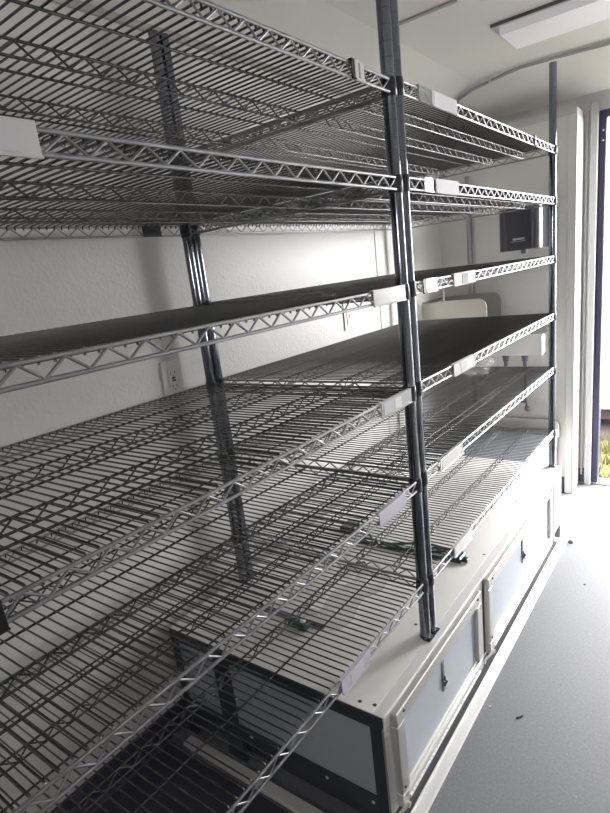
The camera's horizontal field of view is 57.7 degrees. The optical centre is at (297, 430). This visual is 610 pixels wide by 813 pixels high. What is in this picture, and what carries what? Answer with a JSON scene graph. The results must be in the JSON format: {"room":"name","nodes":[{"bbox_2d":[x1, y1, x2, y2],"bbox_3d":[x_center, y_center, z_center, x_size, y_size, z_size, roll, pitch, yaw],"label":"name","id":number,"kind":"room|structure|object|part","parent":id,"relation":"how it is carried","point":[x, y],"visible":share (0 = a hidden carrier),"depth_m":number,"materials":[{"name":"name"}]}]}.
{"room":"storage room","nodes":[
{"label":"storage room","id":0,"kind":"room"},
{"bbox_2d":[0,0,448,812],"bbox_3d":[-0.435,-0.090,1.428,0.080,1.920,4.340,5,19,37],"label":"wall","id":1,"kind":"structure","parent":0,"point":[45,284],"depth_m":1.36,"materials":[{"name":"white paint"}]},
{"bbox_2d":[49,698,187,812],"bbox_3d":[-0.326,0.807,1.601,0.008,0.085,4.060,5,19,37],"label":"baseboard","id":2,"kind":"structure","parent":1,"relation":"attached to","point":[77,796],"depth_m":1.43,"materials":[{"name":"rubber"}]},
{"bbox_2d":[159,358,184,398],"bbox_3d":[-0.334,-0.139,1.482,0.009,0.104,0.068,5,19,37],"label":"wall outlet","id":3,"kind":"object","parent":1,"relation":"attached to","point":[171,374],"visible":0.92,"depth_m":1.48,"materials":[{"name":"plastic"}]},
{"bbox_2d":[167,366,179,391],"bbox_3d":[-0.332,-0.139,1.481,0.002,0.066,0.033,5,19,37],"label":"socket","id":4,"kind":"object","parent":3,"relation":"attached to","point":[173,372],"depth_m":1.48,"materials":[{"name":"plastic"}]},
{"bbox_2d":[52,0,442,125],"bbox_3d":[-0.495,-0.918,1.181,0.008,0.020,4.210,5,19,37],"label":"trim","id":5,"kind":"structure","parent":1,"relation":"attached to","point":[73,4],"depth_m":1.42,"materials":[{"name":"grey metal"}]},
{"bbox_2d":[81,0,469,121],"bbox_3d":[-0.412,-0.959,1.102,0.230,0.090,4.210,5,19,37],"label":"trim","id":6,"kind":"structure","parent":1,"relation":"attached to","point":[318,23],"depth_m":1.64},
{"bbox_2d":[342,303,353,330],"bbox_3d":[0.198,-0.446,2.155,0.009,0.104,0.068,5,19,37],"label":"wall outlet","id":7,"kind":"object","parent":1,"relation":"attached to","point":[348,317],"visible":0.84,"depth_m":2.15,"materials":[{"name":"plastic"}]},
{"bbox_2d":[347,307,351,324],"bbox_3d":[0.200,-0.446,2.154,0.002,0.066,0.033,5,19,37],"label":"socket","id":8,"kind":"object","parent":7,"relation":"attached to","point":[349,314],"depth_m":2.15,"materials":[{"name":"plastic"}]},
{"bbox_2d":[364,108,391,449],"bbox_3d":[0.344,-0.576,2.341,0.002,1.455,0.005,5,19,37],"label":"trim","id":9,"kind":"structure","parent":1,"relation":"attached to","point":[364,108],"depth_m":2.31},
{"bbox_2d":[422,278,500,319],"bbox_3d":[0.790,-0.597,2.675,0.312,0.289,0.206,5,19,37],"label":"sink","id":10,"kind":"object","parent":1,"relation":"attached to","point":[489,303],"visible":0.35,"depth_m":2.65,"materials":[{"name":"ceramic"}]},
{"bbox_2d":[422,298,438,304],"bbox_3d":[0.796,-0.549,2.688,0.312,0.190,0.194,5,19,37],"label":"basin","id":11,"kind":"object","parent":10,"relation":"in","point":[435,301],"depth_m":2.71,"materials":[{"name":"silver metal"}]},
{"bbox_2d":[442,278,451,300],"bbox_3d":[0.735,-0.604,2.715,0.064,0.283,0.028,5,19,37],"label":"faucet","id":12,"kind":"object","parent":10,"relation":"on","point":[449,278],"depth_m":2.70,"materials":[{"name":"metal"}]},
{"bbox_2d":[90,478,609,812],"bbox_3d":[0.593,0.935,1.042,2.320,0.080,4.390,5,19,37],"label":"floor","id":13,"kind":"structure","parent":0,"point":[555,757],"depth_m":1.50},
{"bbox_2d":[94,741,288,812],"bbox_3d":[-0.219,1.014,0.956,0.940,0.010,0.815,5,19,37],"label":"floor mat","id":14,"kind":"object","parent":13,"relation":"on","point":[259,804],"visible":0.78,"depth_m":1.38,"materials":[{"name":"rubber"}]},
{"bbox_2d":[0,0,434,812],"bbox_3d":[-0.349,0.115,0.900,0.623,1.790,1.229,5,19,37],"label":"wire shelving rack","id":15,"kind":"object","parent":13,"relation":"on","point":[69,341],"visible":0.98,"depth_m":0.93,"materials":[{"name":"silver metal"}]},
{"bbox_2d":[0,600,10,635],"bbox_3d":[-0.303,0.184,0.460,0.011,0.030,0.120,5,19,37],"label":"holder","id":16,"kind":"object","parent":15,"relation":"attached to","point":[4,626],"visible":1,"depth_m":0.50,"materials":[{"name":"black plastic"}]},
{"bbox_2d":[0,115,43,159],"bbox_3d":[-0.282,-0.240,0.441,0.011,0.032,0.158,5,19,37],"label":"holder","id":17,"kind":"object","parent":15,"relation":"attached to","point":[19,138],"visible":1,"depth_m":0.48,"materials":[{"name":"plastic"}]},
{"bbox_2d":[142,225,161,236],"bbox_3d":[-0.348,-0.477,1.323,0.004,0.026,0.055,5,19,37],"label":"holder","id":18,"kind":"object","parent":15,"relation":"attached to","point":[148,231],"visible":1,"depth_m":1.32,"materials":[{"name":"black plastic"}]},
{"bbox_3d":[-0.378,-0.127,0.832,0.605,0.026,1.205,5,19,37],"label":"shelf","id":19,"kind":"part","parent":15,"relation":"part of","materials":[{"name":"metal"}]},
{"bbox_3d":[-0.252,-0.244,1.484,0.025,1.440,0.025,5,19,37],"label":"post","id":20,"kind":"part","parent":15,"relation":"part of","materials":[{"name":"silver metal"}]},
{"bbox_3d":[-0.402,-0.319,0.778,0.605,0.026,1.205,5,19,37],"label":"shelf","id":21,"kind":"part","parent":15,"relation":"part of","materials":[{"name":"metal"}]},
{"bbox_3d":[-0.353,0.071,0.887,0.605,0.026,1.205,5,19,37],"label":"shelf","id":22,"kind":"part","parent":15,"relation":"part of","materials":[{"name":"metal"}]},
{"bbox_3d":[-0.329,0.269,0.943,0.605,0.026,1.205,5,19,37],"label":"shelf","id":23,"kind":"part","parent":15,"relation":"part of","materials":[{"name":"metal"}]},
{"bbox_3d":[-0.298,0.509,1.010,0.605,0.026,1.205,5,19,37],"label":"shelf","id":24,"kind":"part","parent":15,"relation":"part of","materials":[{"name":"metal"}]},
{"bbox_3d":[-0.422,-0.476,0.735,0.605,0.026,1.205,5,19,37],"label":"shelf","id":25,"kind":"part","parent":15,"relation":"part of","materials":[{"name":"metal"}]},
{"bbox_2d":[347,58,356,79],"bbox_3d":[0.087,-0.584,0.894,0.011,0.030,0.010,5,19,37],"label":"holder","id":26,"kind":"object","parent":15,"relation":"attached to","point":[354,77],"visible":1,"depth_m":0.89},
{"bbox_2d":[338,648,371,695],"bbox_3d":[0.108,0.450,1.038,0.011,0.030,0.102,5,19,37],"label":"holder","id":27,"kind":"object","parent":15,"relation":"attached to","point":[357,668],"visible":1,"depth_m":1.03,"materials":[{"name":"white plastic"}]},
{"bbox_2d":[354,59,365,82],"bbox_3d":[0.100,-0.590,0.909,0.011,0.030,0.029,5,19,37],"label":"holder","id":28,"kind":"object","parent":15,"relation":"attached to","point":[359,66],"visible":1,"depth_m":0.91,"materials":[{"name":"white plastic"}]},
{"bbox_2d":[369,285,406,307],"bbox_3d":[0.172,-0.255,1.043,0.011,0.030,0.128,5,19,37],"label":"holder","id":29,"kind":"object","parent":15,"relation":"attached to","point":[390,295],"visible":1,"depth_m":1.04,"materials":[{"name":"plastic"}]},
{"bbox_2d":[376,492,406,527],"bbox_3d":[0.189,0.157,1.112,0.011,0.030,0.112,5,19,37],"label":"holder","id":30,"kind":"object","parent":15,"relation":"attached to","point":[393,507],"visible":1,"depth_m":1.11,"materials":[{"name":"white plastic"}]},
{"bbox_2d":[377,388,412,418],"bbox_3d":[0.194,-0.056,1.096,0.011,0.030,0.128,5,19,37],"label":"holder","id":31,"kind":"object","parent":15,"relation":"attached to","point":[398,401],"visible":1,"depth_m":1.09,"materials":[{"name":"plastic"}]},
{"bbox_3d":[0.219,-0.204,1.130,0.025,1.440,0.025,5,19,37],"label":"post","id":32,"kind":"part","parent":15,"relation":"part of","materials":[{"name":"silver metal"}]},
{"bbox_2d":[169,453,561,812],"bbox_3d":[0.387,0.500,1.902,0.672,0.341,1.538,5,19,37],"label":"storage cabinet","id":33,"kind":"object","parent":13,"relation":"on","point":[372,748],"visible":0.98,"depth_m":1.40,"materials":[{"name":"metal"}]},
{"bbox_3d":[-0.255,0.653,1.472,0.125,0.181,0.010,5,19,37],"label":"panel","id":34,"kind":"part","parent":33,"relation":"part of","materials":[{"name":"grey metal"}]},
{"bbox_3d":[-0.067,0.714,1.347,0.642,0.338,0.014,5,19,37],"label":"frame","id":35,"kind":"part","parent":33,"relation":"part of","materials":[{"name":"black metal"}]},
{"bbox_2d":[259,605,324,629],"bbox_3d":[-0.018,0.491,1.469,0.215,0.006,0.015,5,19,37],"label":"bar","id":36,"kind":"object","parent":33,"relation":"on","point":[260,606],"visible":0.48,"depth_m":1.47,"materials":[{"name":"silver metal"}]},
{"bbox_2d":[276,612,319,631],"bbox_3d":[-0.002,0.488,1.433,0.089,0.028,0.090,5,19,37],"label":"clamp","id":37,"kind":"object","parent":33,"relation":"on","point":[303,621],"visible":0.61,"depth_m":1.41,"materials":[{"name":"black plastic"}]},
{"bbox_3d":[0.002,0.675,1.279,0.399,0.181,0.010,5,19,37],"label":"panel","id":38,"kind":"part","parent":33,"relation":"part of","materials":[{"name":"grey metal"}]},
{"bbox_2d":[304,601,316,609],"bbox_3d":[0.034,0.471,1.499,0.026,0.016,0.038,-13,17,-20],"label":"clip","id":39,"kind":"object","parent":33,"relation":"on","point":[311,607],"visible":0.4,"depth_m":1.49,"materials":[{"name":"metal"}]},
{"bbox_2d":[340,520,372,537],"bbox_3d":[0.214,0.335,1.895,0.133,0.022,0.078,5,19,37],"label":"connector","id":40,"kind":"object","parent":33,"relation":"on","point":[348,520],"visible":0.23,"depth_m":1.90,"materials":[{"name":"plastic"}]},
{"bbox_2d":[159,0,556,634],"bbox_3d":[0.358,-0.398,1.783,0.623,1.450,1.229,5,19,37],"label":"wire shelving rack","id":41,"kind":"object","parent":33,"relation":"on","point":[435,342],"visible":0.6,"depth_m":1.60,"materials":[{"name":"silver metal"}]},
{"bbox_3d":[-0.234,-0.252,1.507,0.025,1.440,0.025,5,19,37],"label":"post","id":42,"kind":"part","parent":41,"relation":"part of","materials":[{"name":"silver metal"}]},
{"bbox_3d":[0.305,-0.831,1.661,0.605,0.026,1.205,5,19,37],"label":"shelf","id":43,"kind":"part","parent":41,"relation":"part of","materials":[{"name":"metal"}]},
{"bbox_3d":[0.325,-0.672,1.706,0.605,0.026,1.205,5,19,37],"label":"shelf","id":44,"kind":"part","parent":41,"relation":"part of","materials":[{"name":"metal"}]},
{"bbox_3d":[0.349,-0.481,1.759,0.605,0.026,1.205,5,19,37],"label":"shelf","id":45,"kind":"part","parent":41,"relation":"part of","materials":[{"name":"metal"}]},
{"bbox_3d":[0.374,-0.282,1.815,0.605,0.026,1.205,5,19,37],"label":"shelf","id":46,"kind":"part","parent":41,"relation":"part of","materials":[{"name":"metal"}]},
{"bbox_3d":[0.398,-0.087,1.869,0.605,0.026,1.205,5,19,37],"label":"shelf","id":47,"kind":"part","parent":41,"relation":"part of","materials":[{"name":"metal"}]},
{"bbox_3d":[0.429,0.157,1.937,0.605,0.026,1.205,5,19,37],"label":"shelf","id":48,"kind":"part","parent":41,"relation":"part of","materials":[{"name":"metal"}]},
{"bbox_3d":[0.237,-0.212,1.153,0.025,1.440,0.025,5,19,37],"label":"post","id":49,"kind":"part","parent":41,"relation":"part of","materials":[{"name":"silver metal"}]},
{"bbox_2d":[420,279,426,293],"bbox_3d":[0.263,-0.302,1.159,0.011,0.030,0.012,5,19,37],"label":"holder","id":50,"kind":"object","parent":41,"relation":"attached to","point":[423,280],"visible":1,"depth_m":1.16,"materials":[{"name":"white plastic"}]},
{"bbox_2d":[429,90,458,115],"bbox_3d":[0.312,-0.697,1.179,0.011,0.030,0.136,5,19,37],"label":"holder","id":51,"kind":"object","parent":41,"relation":"attached to","point":[440,101],"visible":1,"depth_m":1.17,"materials":[{"name":"white plastic"}]},
{"bbox_2d":[432,178,459,195],"bbox_3d":[0.328,-0.536,1.219,0.011,0.030,0.128,5,19,37],"label":"holder","id":52,"kind":"object","parent":41,"relation":"attached to","point":[449,187],"visible":1,"depth_m":1.21,"materials":[{"name":"white plastic"}]},
{"bbox_2d":[437,442,463,471],"bbox_3d":[0.373,0.062,1.347,0.011,0.030,0.142,5,19,37],"label":"holder","id":53,"kind":"object","parent":41,"relation":"attached to","point":[454,453],"visible":1,"depth_m":1.34,"materials":[{"name":"plastic"}]},
{"bbox_2d":[451,527,472,558],"bbox_3d":[0.433,0.292,1.452,0.011,0.030,0.125,5,19,37],"label":"label","id":54,"kind":"object","parent":41,"relation":"attached to","point":[462,542],"visible":1,"depth_m":1.45,"materials":[{"name":"plastic"}]},
{"bbox_2d":[451,354,475,376],"bbox_3d":[0.411,-0.163,1.372,0.011,0.030,0.138,5,19,37],"label":"holder","id":55,"kind":"object","parent":41,"relation":"attached to","point":[468,362],"visible":1,"depth_m":1.36,"materials":[{"name":"white plastic"}]},
{"bbox_2d":[451,270,475,286],"bbox_3d":[0.400,-0.368,1.334,0.011,0.030,0.138,5,19,37],"label":"holder","id":56,"kind":"object","parent":41,"relation":"attached to","point":[466,277],"visible":1,"depth_m":1.32,"materials":[{"name":"white plastic"}]},
{"bbox_3d":[0.946,-0.554,2.058,0.025,1.440,0.025,5,19,37],"label":"post","id":57,"kind":"part","parent":41,"relation":"part of","materials":[{"name":"silver metal"}]},
{"bbox_2d":[184,536,567,812],"bbox_3d":[0.412,0.658,1.931,0.649,0.018,1.585,5,19,37],"label":"trim","id":58,"kind":"structure","parent":33,"relation":"attached to","point":[426,798],"depth_m":1.46,"materials":[{"name":"metal"}]},
{"bbox_3d":[0.192,0.734,1.153,0.006,0.280,0.016,5,19,37],"label":"corner trim","id":59,"kind":"part","parent":33,"relation":"part of","materials":[{"name":"metal"}]},
{"bbox_2d":[358,537,468,563],"bbox_3d":[0.359,0.364,1.736,0.365,0.018,0.073,4,19,34],"label":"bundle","id":60,"kind":"object","parent":33,"relation":"on","point":[462,557],"visible":0.45,"depth_m":1.70,"materials":[{"name":"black plastic"}]},
{"bbox_3d":[0.354,0.616,1.338,0.017,0.242,0.500,5,19,37],"label":"door frame","id":61,"kind":"part","parent":33,"relation":"part of","materials":[{"name":"metal"}]},
{"bbox_3d":[0.350,0.616,1.341,0.007,0.182,0.440,5,19,37],"label":"access door","id":62,"kind":"part","parent":33,"relation":"part of","materials":[{"name":"grey metal"}]},
{"bbox_3d":[0.348,0.583,1.327,0.003,0.096,0.012,5,19,37],"label":"latch plate","id":63,"kind":"part","parent":33,"relation":"part of","materials":[{"name":"silver metal"}]},
{"bbox_3d":[0.355,0.601,1.329,0.009,0.027,0.012,5,19,37],"label":"latch knob","id":64,"kind":"part","parent":33,"relation":"part of","materials":[{"name":"black metal"}]},
{"bbox_3d":[0.611,0.372,1.687,0.025,0.032,1.516,5,19,37],"label":"edge trim","id":65,"kind":"part","parent":33,"relation":"part of","materials":[{"name":"metal"}]},
{"bbox_3d":[0.631,0.495,1.717,0.011,0.228,1.516,5,19,37],"label":"panel","id":66,"kind":"part","parent":33,"relation":"part of","materials":[{"name":"white metal"}]},
{"bbox_3d":[0.753,0.424,1.848,0.017,0.242,0.733,5,19,37],"label":"door frame","id":67,"kind":"part","parent":33,"relation":"part of","materials":[{"name":"metal"}]},
{"bbox_3d":[0.749,0.424,1.851,0.007,0.182,0.673,5,19,37],"label":"access door","id":68,"kind":"part","parent":33,"relation":"part of","materials":[{"name":"grey metal"}]},
{"bbox_3d":[0.743,0.393,1.830,0.003,0.096,0.012,5,19,37],"label":"latch plate","id":69,"kind":"part","parent":33,"relation":"part of","materials":[{"name":"silver metal"}]},
{"bbox_3d":[1.079,0.294,2.294,0.022,0.320,0.010,5,19,37],"label":"corner trim","id":70,"kind":"part","parent":33,"relation":"part of","materials":[{"name":"metal"}]},
{"bbox_2d":[425,414,559,464],"bbox_3d":[0.938,0.177,2.728,0.547,0.385,0.485,5,19,37],"label":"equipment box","id":71,"kind":"object","parent":13,"relation":"on","point":[541,423],"visible":0.24,"depth_m":2.71,"materials":[{"name":"metal"}]},
{"bbox_3d":[0.911,0.053,2.696,0.505,0.010,0.465,5,19,37],"label":"lid","id":72,"kind":"part","parent":71,"relation":"part of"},
{"bbox_3d":[1.123,0.066,2.538,0.024,0.020,0.480,5,19,37],"label":"rail","id":73,"kind":"part","parent":71,"relation":"part of","materials":[{"name":"metal"}]},
{"bbox_2d":[322,0,609,79],"bbox_3d":[0.354,-0.968,0.511,2.320,0.060,4.390,5,19,37],"label":"ceiling","id":74,"kind":"structure","parent":0,"point":[459,37],"depth_m":1.88,"materials":[{"name":"white paint"}]},
{"bbox_2d":[377,0,456,30],"bbox_3d":[0.360,-1.264,1.690,0.255,0.006,0.015,5,19,37],"label":"trim","id":75,"kind":"structure","parent":74,"relation":"attached to","point":[450,2],"depth_m":1.66,"materials":[{"name":"grey metal"}]},
{"bbox_2d":[490,0,609,48],"bbox_3d":[1.175,-1.316,1.563,1.180,0.034,0.233,5,19,37],"label":"recessed light","id":76,"kind":"object","parent":74,"relation":"in","point":[558,17],"visible":1,"depth_m":1.78,"materials":[{"name":"white plastic"}]},
{"bbox_3d":[1.106,-1.295,1.474,1.180,0.010,0.005,5,19,37],"label":"rail","id":77,"kind":"part","parent":76,"relation":"part of","materials":[{"name":"white plastic"}]},
{"bbox_2d":[437,107,582,480],"bbox_3d":[1.078,-0.572,2.803,0.619,1.745,0.200,5,19,37],"label":"wall partition","id":78,"kind":"structure","parent":0,"point":[526,291],"depth_m":2.64,"materials":[{"name":"white paint"}]},
{"bbox_2d":[465,176,477,405],"bbox_3d":[0.871,-0.671,2.774,0.024,1.120,0.025,5,19,37],"label":"conduit","id":79,"kind":"object","parent":78,"relation":"attached to","point":[467,178],"visible":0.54,"depth_m":2.70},
{"bbox_2d":[450,414,559,436],"bbox_3d":[1.057,-0.032,2.863,0.547,0.085,0.022,5,19,37],"label":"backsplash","id":80,"kind":"structure","parent":78,"relation":"attached to","point":[541,423],"depth_m":2.80,"materials":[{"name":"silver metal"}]},
{"bbox_2d":[451,105,576,140],"bbox_3d":[0.916,-1.363,2.495,0.623,0.030,0.006,5,19,37],"label":"trim","id":81,"kind":"structure","parent":78,"relation":"attached to","point":[571,110],"depth_m":2.39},
{"bbox_2d":[489,332,546,411],"bbox_3d":[1.077,-0.285,2.705,0.248,0.382,0.114,5,19,37],"label":"utility sink","id":82,"kind":"object","parent":78,"relation":"attached to","point":[533,343],"visible":0.78,"depth_m":2.62,"materials":[{"name":"ceramic"}]},
{"bbox_2d":[489,332,546,355],"bbox_3d":[1.060,-0.419,2.671,0.244,0.093,0.110,5,19,37],"label":"basin","id":83,"kind":"object","parent":82,"relation":"in","point":[534,343],"depth_m":2.61,"materials":[{"name":"white plastic"}]},
{"bbox_2d":[499,204,548,253],"bbox_3d":[1.016,-0.901,2.486,0.205,0.201,0.167,5,19,37],"label":"paper towel dispenser","id":84,"kind":"object","parent":78,"relation":"attached to","point":[522,230],"visible":0.77,"depth_m":2.42,"materials":[{"name":"plastic"}]},
{"bbox_2d":[446,41,609,124],"bbox_3d":[1.440,-1.400,1.909,2.059,0.110,0.153,6,20,40],"label":"conduit","id":85,"kind":"object","parent":78,"relation":"attached to","point":[490,79],"visible":0.78,"depth_m":2.22,"materials":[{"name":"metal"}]},
{"bbox_2d":[558,197,566,213],"bbox_3d":[1.167,-0.993,2.436,0.040,0.064,0.009,5,19,37],"label":"light switch","id":86,"kind":"object","parent":78,"relation":"attached to","point":[562,202],"visible":1,"depth_m":2.44,"materials":[{"name":"white plastic"}]},
{"bbox_2d":[561,476,563,492],"bbox_3d":[1.103,0.250,2.956,0.587,0.085,0.008,5,19,37],"label":"baseboard","id":87,"kind":"structure","parent":78,"relation":"attached to","point":[562,477],"depth_m":2.78,"materials":[{"name":"rubber"}]},
{"bbox_2d":[564,113,584,492],"bbox_3d":[1.300,-0.530,2.608,0.036,1.715,0.156,5,19,37],"label":"trim","id":88,"kind":"structure","parent":78,"relation":"attached to","point":[576,123],"depth_m":2.54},
{"bbox_2d":[452,89,609,482],"bbox_3d":[1.726,-0.625,2.375,2.160,1.920,0.050,5,19,37],"label":"wall","id":89,"kind":"structure","parent":0,"point":[583,102],"depth_m":2.53,"materials":[{"name":"white paint"}]},
{"bbox_2d":[444,37,609,127],"bbox_3d":[1.512,-1.432,1.999,2.160,0.125,0.310,5,19,37],"label":"trim","id":90,"kind":"structure","parent":89,"relation":"attached to","point":[588,72],"depth_m":2.37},
{"bbox_2d":[580,100,599,484],"bbox_3d":[1.378,-0.572,2.622,0.049,1.770,0.020,5,19,37],"label":"trim","id":91,"kind":"structure","parent":89,"relation":"attached to","point":[594,104],"depth_m":2.58,"materials":[{"name":"white metal"}]},
{"bbox_2d":[591,108,609,485],"bbox_3d":[1.795,-0.530,2.358,0.938,1.730,0.067,5,19,37],"label":"door","id":92,"kind":"structure","parent":89,"relation":"in","point":[604,115],"depth_m":2.58,"materials":[{"name":"metal"}]},
{"bbox_3d":[1.899,0.291,2.589,0.918,0.012,0.064,5,19,37],"label":"sill","id":93,"kind":"part","parent":92,"relation":"part of","materials":[{"name":"metal"}]},
{"bbox_2d":[579,468,583,481],"bbox_3d":[1.466,0.226,2.860,0.025,0.075,0.010,5,19,37],"label":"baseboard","id":94,"kind":"structure","parent":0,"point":[581,476],"depth_m":2.86,"materials":[{"name":"rubber"}]},
{"label":"outside","id":95,"kind":"structure","parent":0,"visible":0},
{"bbox_2d":[600,419,609,422],"bbox_3d":[7.343,-1.126,7.154,16.000,0.100,13.990,5,19,37],"label":"ground","id":96,"kind":"structure","parent":95,"point":[602,420],"depth_m":5.26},
{"bbox_2d":[599,430,609,478],"bbox_3d":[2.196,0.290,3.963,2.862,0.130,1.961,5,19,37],"label":"grass","id":97,"kind":"structure","parent":96,"relation":"on","point":[607,448],"depth_m":4.39,"materials":[{"name":"yellow plant"}]},
{"bbox_2d":[600,422,609,440],"bbox_3d":[2.536,-0.015,5.138,6.100,0.003,0.550,5,19,37],"label":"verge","id":98,"kind":"structure","parent":96,"relation":"on","point":[604,427],"depth_m":5.00,"materials":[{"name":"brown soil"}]},
{"bbox_2d":[601,118,609,418],"bbox_3d":[2.612,-1.926,5.774,4.800,3.300,2.212,5,19,37],"label":"trailer","id":99,"kind":"object","parent":98,"relation":"on","point":[605,387],"visible":0.02,"depth_m":4.69,"materials":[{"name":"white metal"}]}
]}

